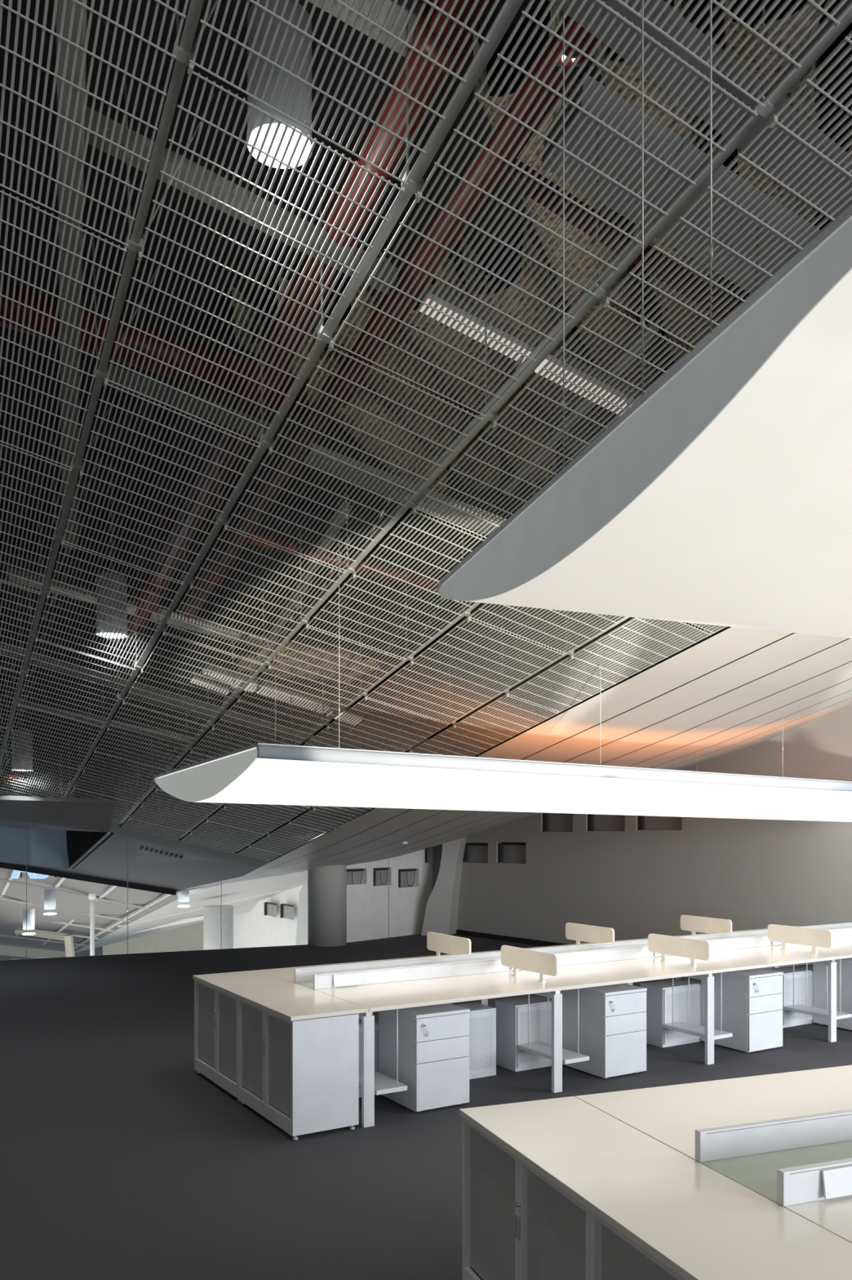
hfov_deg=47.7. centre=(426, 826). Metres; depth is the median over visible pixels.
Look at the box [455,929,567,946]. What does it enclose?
baseboard
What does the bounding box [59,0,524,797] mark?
rail
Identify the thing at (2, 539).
wall
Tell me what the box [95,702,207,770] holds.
metal grille
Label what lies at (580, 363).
light
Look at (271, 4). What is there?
recessed light
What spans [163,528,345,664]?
metal grille
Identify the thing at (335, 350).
metal grille
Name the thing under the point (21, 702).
channel
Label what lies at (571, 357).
light
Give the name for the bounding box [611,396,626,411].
light
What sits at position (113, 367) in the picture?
cable tray
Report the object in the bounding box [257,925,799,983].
countertop
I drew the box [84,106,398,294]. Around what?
ceiling beam
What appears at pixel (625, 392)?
light
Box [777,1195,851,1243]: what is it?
countertop
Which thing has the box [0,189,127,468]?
metal grille
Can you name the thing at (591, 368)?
light
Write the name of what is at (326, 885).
round column
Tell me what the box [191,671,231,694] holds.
light
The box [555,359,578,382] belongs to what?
light
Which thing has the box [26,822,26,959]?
trim
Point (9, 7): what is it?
metal grille
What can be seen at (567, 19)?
pipe
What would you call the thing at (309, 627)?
metal grille
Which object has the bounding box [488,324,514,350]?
light
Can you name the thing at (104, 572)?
pendant light
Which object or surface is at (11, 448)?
metal grille
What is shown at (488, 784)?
diffuser
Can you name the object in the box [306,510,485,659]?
metal grille
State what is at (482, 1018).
base cabinet
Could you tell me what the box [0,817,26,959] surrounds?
glass pane
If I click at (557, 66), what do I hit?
spotlight
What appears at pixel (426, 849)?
window
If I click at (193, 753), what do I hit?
metal grille
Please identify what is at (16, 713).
metal grille
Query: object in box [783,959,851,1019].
shelf
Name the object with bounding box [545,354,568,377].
light
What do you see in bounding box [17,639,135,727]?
metal grille
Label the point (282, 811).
metal grille
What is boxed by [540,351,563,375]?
light
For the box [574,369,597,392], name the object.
light
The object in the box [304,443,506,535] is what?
cable tray
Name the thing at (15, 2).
ceiling slab
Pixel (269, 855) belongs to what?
metal grille
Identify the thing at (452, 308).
light
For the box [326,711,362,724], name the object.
diffuser
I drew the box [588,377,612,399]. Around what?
light
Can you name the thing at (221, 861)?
trim
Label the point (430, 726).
metal grille
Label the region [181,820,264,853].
metal grille
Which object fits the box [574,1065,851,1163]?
countertop
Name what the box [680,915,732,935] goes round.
divider
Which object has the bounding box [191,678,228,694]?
diffuser
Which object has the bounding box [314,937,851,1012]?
countertop
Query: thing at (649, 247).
pipe
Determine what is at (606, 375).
light
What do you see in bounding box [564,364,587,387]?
light
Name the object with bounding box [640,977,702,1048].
base cabinet
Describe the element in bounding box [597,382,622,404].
light
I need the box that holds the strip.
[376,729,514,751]
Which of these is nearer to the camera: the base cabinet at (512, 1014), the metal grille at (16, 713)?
the base cabinet at (512, 1014)
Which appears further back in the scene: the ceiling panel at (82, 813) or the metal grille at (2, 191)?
the ceiling panel at (82, 813)
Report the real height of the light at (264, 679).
0.305 m
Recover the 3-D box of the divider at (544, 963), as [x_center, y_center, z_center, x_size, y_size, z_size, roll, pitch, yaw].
[0.758,1.021,7.122,0.032,0.218,0.675,0,0,-31]
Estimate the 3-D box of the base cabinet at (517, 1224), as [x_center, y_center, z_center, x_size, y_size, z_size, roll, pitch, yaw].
[0.523,1.514,3.461,0.446,0.712,0.996,0,0,-21]
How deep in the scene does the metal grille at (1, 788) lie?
12.53 m
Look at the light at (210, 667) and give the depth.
9.53 m
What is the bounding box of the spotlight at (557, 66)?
[555,54,583,75]
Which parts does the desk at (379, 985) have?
glass panel, leg, leg, leg, cable rail, cable rail, leg, leg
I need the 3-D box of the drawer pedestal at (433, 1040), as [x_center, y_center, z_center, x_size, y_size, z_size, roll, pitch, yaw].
[-0.011,1.548,6.564,0.419,0.643,0.550,0,0,-31]
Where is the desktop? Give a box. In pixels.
[459,1096,851,1279]
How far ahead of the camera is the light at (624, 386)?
4.94 m
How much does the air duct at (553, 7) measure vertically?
0.668 m
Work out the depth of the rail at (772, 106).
3.94 m
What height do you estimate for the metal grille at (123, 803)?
0.481 m
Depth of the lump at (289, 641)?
8.48 m
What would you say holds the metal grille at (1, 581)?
attached to the rail
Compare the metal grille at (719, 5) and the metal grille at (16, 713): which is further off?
the metal grille at (16, 713)
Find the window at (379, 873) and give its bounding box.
[373,867,388,886]
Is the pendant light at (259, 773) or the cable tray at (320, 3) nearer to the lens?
the cable tray at (320, 3)
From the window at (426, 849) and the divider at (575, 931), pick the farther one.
the window at (426, 849)
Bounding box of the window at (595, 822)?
[587,813,625,831]
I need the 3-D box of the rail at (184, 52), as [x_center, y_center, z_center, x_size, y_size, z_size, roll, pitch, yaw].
[-2.406,-2.046,6.539,0.329,3.251,14.348,0,0,-27]
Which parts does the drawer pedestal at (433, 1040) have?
panel, drawer, drawer, drawer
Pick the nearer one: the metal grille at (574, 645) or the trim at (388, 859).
the metal grille at (574, 645)
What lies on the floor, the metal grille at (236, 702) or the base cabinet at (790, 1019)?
the base cabinet at (790, 1019)
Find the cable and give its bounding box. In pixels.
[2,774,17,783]
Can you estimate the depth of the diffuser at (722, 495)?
2.52 m
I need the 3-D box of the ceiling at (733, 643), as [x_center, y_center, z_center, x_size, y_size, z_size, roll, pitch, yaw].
[-1.033,-0.914,10.212,12.962,4.221,22.080,0,0,-29]
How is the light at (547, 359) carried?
attached to the rail at (468, 613)
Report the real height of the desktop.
0.024 m
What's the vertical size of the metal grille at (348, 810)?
0.461 m
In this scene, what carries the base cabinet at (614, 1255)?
on the floor
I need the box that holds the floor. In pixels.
[0,933,851,1279]
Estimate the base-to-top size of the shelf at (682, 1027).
0.538 m
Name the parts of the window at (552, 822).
frame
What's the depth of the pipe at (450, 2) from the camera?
4.17 m
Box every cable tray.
[102,363,269,436]
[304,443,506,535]
[308,0,425,57]
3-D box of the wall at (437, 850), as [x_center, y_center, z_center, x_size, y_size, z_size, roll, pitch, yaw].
[0.525,0.270,17.325,1.550,3.200,0.150,0,0,0]
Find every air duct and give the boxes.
[231,276,447,491]
[311,282,500,490]
[378,251,556,482]
[460,218,613,458]
[473,4,663,417]
[542,72,820,293]
[592,0,728,360]
[724,0,821,293]
[848,103,851,155]
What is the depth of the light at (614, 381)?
4.92 m
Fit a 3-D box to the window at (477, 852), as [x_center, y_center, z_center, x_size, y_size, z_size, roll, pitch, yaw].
[0.883,0.448,16.395,0.115,0.342,0.689,0,0,-38]
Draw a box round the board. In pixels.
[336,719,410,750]
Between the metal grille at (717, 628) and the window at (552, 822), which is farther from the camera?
the window at (552, 822)
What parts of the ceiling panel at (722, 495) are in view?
panel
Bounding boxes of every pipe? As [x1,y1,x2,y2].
[124,0,491,643]
[162,510,439,591]
[172,14,598,633]
[502,158,739,319]
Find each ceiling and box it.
[0,626,851,875]
[266,862,307,879]
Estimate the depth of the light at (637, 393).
4.98 m
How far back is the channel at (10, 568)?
7.98 m
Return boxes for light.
[12,685,32,770]
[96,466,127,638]
[153,496,851,822]
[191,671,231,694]
[202,662,258,692]
[246,0,312,168]
[257,679,331,714]
[326,702,364,724]
[400,826,408,844]
[419,283,493,342]
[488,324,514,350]
[534,348,558,373]
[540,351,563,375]
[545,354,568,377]
[550,356,573,380]
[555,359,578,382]
[560,362,582,385]
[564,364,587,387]
[569,367,592,390]
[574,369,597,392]
[578,372,602,395]
[583,374,607,397]
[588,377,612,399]
[592,380,617,402]
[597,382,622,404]
[601,385,626,406]
[606,390,626,408]
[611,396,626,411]
[616,392,639,413]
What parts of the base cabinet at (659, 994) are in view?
door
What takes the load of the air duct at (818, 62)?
attached to the ceiling slab at (15, 2)
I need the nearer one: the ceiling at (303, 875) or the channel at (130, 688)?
the channel at (130, 688)
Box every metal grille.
[0,0,188,246]
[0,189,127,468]
[0,442,71,592]
[0,580,40,672]
[0,666,20,728]
[0,726,6,752]
[0,751,79,797]
[0,787,37,796]
[6,705,102,769]
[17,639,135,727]
[35,542,183,668]
[62,382,260,582]
[67,787,137,826]
[74,751,168,804]
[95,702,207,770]
[104,67,404,444]
[121,818,187,839]
[123,633,262,726]
[129,789,220,831]
[155,751,222,805]
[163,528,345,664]
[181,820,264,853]
[189,0,510,185]
[191,700,322,757]
[207,803,309,835]
[225,346,483,571]
[237,846,281,861]
[238,626,404,724]
[249,822,325,854]
[290,805,373,832]
[302,697,448,752]
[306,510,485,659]
[330,0,758,417]
[365,617,564,724]
[410,693,558,756]
[413,302,690,538]
[468,603,626,653]
[506,617,711,712]
[606,30,851,347]
[617,0,851,107]
[689,622,726,633]
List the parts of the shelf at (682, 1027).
rod, rod, rod, rod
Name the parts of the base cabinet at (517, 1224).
door, handle, handle, door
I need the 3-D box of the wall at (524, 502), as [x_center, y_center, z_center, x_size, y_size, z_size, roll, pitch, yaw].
[1.225,-2.595,16.000,0.080,5.271,1.463,0,0,-35]
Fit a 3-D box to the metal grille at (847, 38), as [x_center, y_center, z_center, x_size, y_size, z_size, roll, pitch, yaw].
[1.460,-2.179,3.246,0.780,0.531,1.728,0,0,-27]
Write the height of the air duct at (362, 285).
0.670 m
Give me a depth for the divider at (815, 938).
8.68 m
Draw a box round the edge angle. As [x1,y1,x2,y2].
[67,831,110,870]
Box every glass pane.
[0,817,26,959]
[26,822,127,959]
[128,840,221,953]
[222,861,307,949]
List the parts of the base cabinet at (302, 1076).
door, handle, handle, door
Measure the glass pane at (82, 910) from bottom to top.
2.003 m
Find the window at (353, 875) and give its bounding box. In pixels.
[346,868,364,884]
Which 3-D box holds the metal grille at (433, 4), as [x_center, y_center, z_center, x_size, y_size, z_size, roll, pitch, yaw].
[-0.033,-2.579,2.563,0.780,0.531,1.728,0,0,-27]
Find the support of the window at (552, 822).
in the wall at (751, 873)
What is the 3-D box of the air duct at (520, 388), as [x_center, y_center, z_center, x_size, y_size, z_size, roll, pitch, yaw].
[0.670,-4.926,10.771,0.598,0.668,4.600,0,0,21]
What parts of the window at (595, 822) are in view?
frame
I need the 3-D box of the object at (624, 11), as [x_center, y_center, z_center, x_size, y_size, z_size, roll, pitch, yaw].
[1.063,-2.450,3.273,1.454,0.449,0.178,0,0,-27]
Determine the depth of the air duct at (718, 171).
4.06 m
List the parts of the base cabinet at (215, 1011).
door, door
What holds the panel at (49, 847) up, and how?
attached to the glass pane at (82, 910)
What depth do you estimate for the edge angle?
12.91 m
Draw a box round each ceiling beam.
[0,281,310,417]
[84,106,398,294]
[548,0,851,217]
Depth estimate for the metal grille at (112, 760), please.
11.25 m
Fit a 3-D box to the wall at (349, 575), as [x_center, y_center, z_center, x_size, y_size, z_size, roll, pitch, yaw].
[-1.412,-2.355,15.750,0.514,5.750,0.080,0,0,-36]
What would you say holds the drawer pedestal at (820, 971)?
on the floor
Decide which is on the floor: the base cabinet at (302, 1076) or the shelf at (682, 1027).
the base cabinet at (302, 1076)
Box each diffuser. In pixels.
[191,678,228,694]
[195,758,851,822]
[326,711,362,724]
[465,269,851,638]
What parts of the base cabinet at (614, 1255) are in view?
door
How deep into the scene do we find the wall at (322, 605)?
16.66 m
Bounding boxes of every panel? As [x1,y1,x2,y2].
[0,795,115,832]
[31,828,67,869]
[66,830,113,869]
[436,0,851,638]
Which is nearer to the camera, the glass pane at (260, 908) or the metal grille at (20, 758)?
the metal grille at (20, 758)
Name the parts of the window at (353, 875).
frame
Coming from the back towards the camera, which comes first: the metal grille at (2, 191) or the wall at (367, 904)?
the wall at (367, 904)
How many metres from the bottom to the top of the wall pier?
2.050 m
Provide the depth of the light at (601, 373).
4.88 m
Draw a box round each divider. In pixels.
[426,932,471,956]
[501,945,558,982]
[565,922,614,945]
[648,933,711,966]
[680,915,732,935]
[768,924,832,953]
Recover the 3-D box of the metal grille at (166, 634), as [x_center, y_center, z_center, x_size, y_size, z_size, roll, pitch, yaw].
[-2.041,-1.217,8.246,0.780,0.531,1.728,0,0,-27]
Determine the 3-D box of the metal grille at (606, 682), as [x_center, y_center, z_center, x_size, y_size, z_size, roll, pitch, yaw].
[1.248,-1.150,6.922,0.492,0.461,1.715,0,0,-27]
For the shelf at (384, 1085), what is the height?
0.538 m
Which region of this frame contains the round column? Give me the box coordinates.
[307,805,346,946]
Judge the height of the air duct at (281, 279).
0.668 m
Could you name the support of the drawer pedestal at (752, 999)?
on the floor
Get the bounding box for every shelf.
[359,1008,407,1095]
[519,988,589,1064]
[662,972,733,1039]
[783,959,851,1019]
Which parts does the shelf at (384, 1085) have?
rod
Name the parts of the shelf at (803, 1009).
rod, rod, rod, rod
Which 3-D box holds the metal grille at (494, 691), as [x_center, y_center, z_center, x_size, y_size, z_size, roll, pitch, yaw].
[0.239,-1.149,7.403,0.780,0.531,1.728,0,0,-27]
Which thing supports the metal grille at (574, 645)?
attached to the rail at (468, 613)
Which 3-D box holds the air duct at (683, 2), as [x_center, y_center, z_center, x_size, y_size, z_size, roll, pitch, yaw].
[2.473,-4.924,8.948,0.594,0.668,6.700,0,0,21]
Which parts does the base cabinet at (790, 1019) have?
door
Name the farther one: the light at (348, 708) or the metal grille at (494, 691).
the light at (348, 708)
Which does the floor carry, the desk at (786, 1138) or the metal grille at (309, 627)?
the desk at (786, 1138)
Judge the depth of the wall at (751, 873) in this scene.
13.04 m
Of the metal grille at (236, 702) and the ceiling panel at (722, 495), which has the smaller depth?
the ceiling panel at (722, 495)
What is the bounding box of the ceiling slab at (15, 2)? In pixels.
[0,0,851,542]
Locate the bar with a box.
[502,320,659,495]
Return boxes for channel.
[0,642,351,748]
[7,567,268,649]
[17,701,195,744]
[56,0,87,550]
[127,687,215,718]
[260,497,353,649]
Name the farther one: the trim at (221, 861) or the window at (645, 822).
the trim at (221, 861)
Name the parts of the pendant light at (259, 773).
panel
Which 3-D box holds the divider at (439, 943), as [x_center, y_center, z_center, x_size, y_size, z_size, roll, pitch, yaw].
[0.187,1.021,8.065,0.032,0.218,0.660,0,0,-31]
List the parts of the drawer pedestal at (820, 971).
panel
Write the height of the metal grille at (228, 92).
0.531 m
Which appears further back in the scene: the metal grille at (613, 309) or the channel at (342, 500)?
the channel at (342, 500)
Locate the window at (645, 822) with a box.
[638,815,682,830]
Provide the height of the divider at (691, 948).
0.218 m
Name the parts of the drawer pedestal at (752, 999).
panel, drawer, drawer, drawer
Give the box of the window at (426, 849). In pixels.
[425,848,428,862]
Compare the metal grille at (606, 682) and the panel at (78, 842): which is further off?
the panel at (78, 842)
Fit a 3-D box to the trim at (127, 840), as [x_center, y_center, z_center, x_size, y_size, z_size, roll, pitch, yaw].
[-4.381,1.033,14.133,0.006,1.674,0.006,0,0,0]
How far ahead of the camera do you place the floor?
5.64 m
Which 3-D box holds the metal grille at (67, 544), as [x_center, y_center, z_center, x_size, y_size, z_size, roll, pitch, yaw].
[-2.394,-1.583,7.141,0.780,0.531,1.728,0,0,-27]
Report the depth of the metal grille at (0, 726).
10.27 m
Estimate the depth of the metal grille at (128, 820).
13.43 m
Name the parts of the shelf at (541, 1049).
rod, rod, rod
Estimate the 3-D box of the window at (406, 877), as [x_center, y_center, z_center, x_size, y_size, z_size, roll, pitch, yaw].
[-0.353,0.887,16.583,0.115,0.317,0.504,0,0,44]
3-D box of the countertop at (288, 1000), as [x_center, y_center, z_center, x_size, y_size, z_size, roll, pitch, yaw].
[-1.063,1.142,6.634,0.520,0.024,1.870,0,0,-31]
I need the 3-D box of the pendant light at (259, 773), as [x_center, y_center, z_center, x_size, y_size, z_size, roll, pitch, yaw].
[2.338,-1.013,8.739,9.008,1.995,2.174,0,0,-31]
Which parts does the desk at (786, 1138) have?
cable rail, glass panel, cable rail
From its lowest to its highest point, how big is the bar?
0.365 m
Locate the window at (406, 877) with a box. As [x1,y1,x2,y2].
[398,868,416,888]
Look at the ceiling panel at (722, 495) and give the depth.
2.50 m
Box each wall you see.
[0,537,174,830]
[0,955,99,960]
[174,502,325,868]
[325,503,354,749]
[346,844,432,942]
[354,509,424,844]
[432,840,442,889]
[457,600,851,968]
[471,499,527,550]
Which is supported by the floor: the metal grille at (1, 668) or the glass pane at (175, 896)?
the glass pane at (175, 896)
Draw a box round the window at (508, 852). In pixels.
[497,842,526,863]
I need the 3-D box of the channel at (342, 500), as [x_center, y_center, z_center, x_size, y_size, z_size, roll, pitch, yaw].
[-1.059,-1.829,7.722,0.085,0.698,2.937,0,0,-22]
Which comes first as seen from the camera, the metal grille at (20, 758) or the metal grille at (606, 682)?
the metal grille at (606, 682)
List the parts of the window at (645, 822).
frame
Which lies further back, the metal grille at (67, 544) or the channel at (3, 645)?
the channel at (3, 645)
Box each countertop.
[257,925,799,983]
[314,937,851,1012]
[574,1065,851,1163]
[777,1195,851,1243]
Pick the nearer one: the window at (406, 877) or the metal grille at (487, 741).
the metal grille at (487, 741)
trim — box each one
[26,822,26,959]
[127,840,128,953]
[221,861,222,949]
[388,858,389,937]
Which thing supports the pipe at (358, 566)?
attached to the rail at (772, 106)
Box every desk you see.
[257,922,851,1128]
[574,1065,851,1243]
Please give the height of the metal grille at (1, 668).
0.531 m
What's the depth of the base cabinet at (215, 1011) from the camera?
6.89 m
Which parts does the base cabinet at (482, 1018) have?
door, door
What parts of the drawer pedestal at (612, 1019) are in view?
panel, drawer, drawer, drawer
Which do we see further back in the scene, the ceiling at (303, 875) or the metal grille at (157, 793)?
the ceiling at (303, 875)
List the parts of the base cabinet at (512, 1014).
door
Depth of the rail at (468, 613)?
7.57 m
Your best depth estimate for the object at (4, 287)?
5.42 m
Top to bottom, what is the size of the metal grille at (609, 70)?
0.531 m
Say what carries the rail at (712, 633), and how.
attached to the ceiling at (733, 643)
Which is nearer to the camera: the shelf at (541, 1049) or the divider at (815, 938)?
the shelf at (541, 1049)
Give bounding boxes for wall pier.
[421,827,467,935]
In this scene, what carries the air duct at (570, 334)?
attached to the ceiling slab at (15, 2)
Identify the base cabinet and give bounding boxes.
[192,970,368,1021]
[194,979,241,1102]
[237,998,359,1140]
[359,1002,496,1097]
[462,1116,590,1279]
[495,991,646,1071]
[590,1210,685,1279]
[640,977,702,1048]
[765,964,813,1027]
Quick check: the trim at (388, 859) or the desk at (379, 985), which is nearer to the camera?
the desk at (379, 985)
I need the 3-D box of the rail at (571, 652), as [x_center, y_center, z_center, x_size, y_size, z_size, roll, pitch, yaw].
[0.580,-1.246,7.905,0.329,3.251,14.348,0,0,-27]
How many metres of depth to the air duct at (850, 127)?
7.05 m
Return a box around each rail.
[0,0,217,777]
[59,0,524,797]
[119,0,851,825]
[179,226,758,838]
[235,608,629,852]
[271,626,728,860]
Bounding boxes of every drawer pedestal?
[378,1003,470,1111]
[560,983,647,1078]
[701,968,783,1053]
[813,957,851,1030]
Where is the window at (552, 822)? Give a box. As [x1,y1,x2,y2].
[542,813,573,831]
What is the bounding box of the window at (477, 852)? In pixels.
[462,842,488,862]
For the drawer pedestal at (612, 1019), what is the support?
on the floor
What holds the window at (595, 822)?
in the wall at (751, 873)
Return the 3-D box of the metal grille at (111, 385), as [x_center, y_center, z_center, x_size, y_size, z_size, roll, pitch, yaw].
[-1.607,-1.915,5.615,0.780,0.531,1.728,0,0,-27]
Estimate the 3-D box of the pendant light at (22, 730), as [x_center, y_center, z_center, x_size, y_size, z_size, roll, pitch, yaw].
[-4.984,-1.371,11.879,0.243,1.360,0.243,0,0,0]
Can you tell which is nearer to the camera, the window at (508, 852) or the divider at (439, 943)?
the divider at (439, 943)
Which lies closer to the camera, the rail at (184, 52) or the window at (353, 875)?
the rail at (184, 52)
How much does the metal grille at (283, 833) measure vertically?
0.461 m

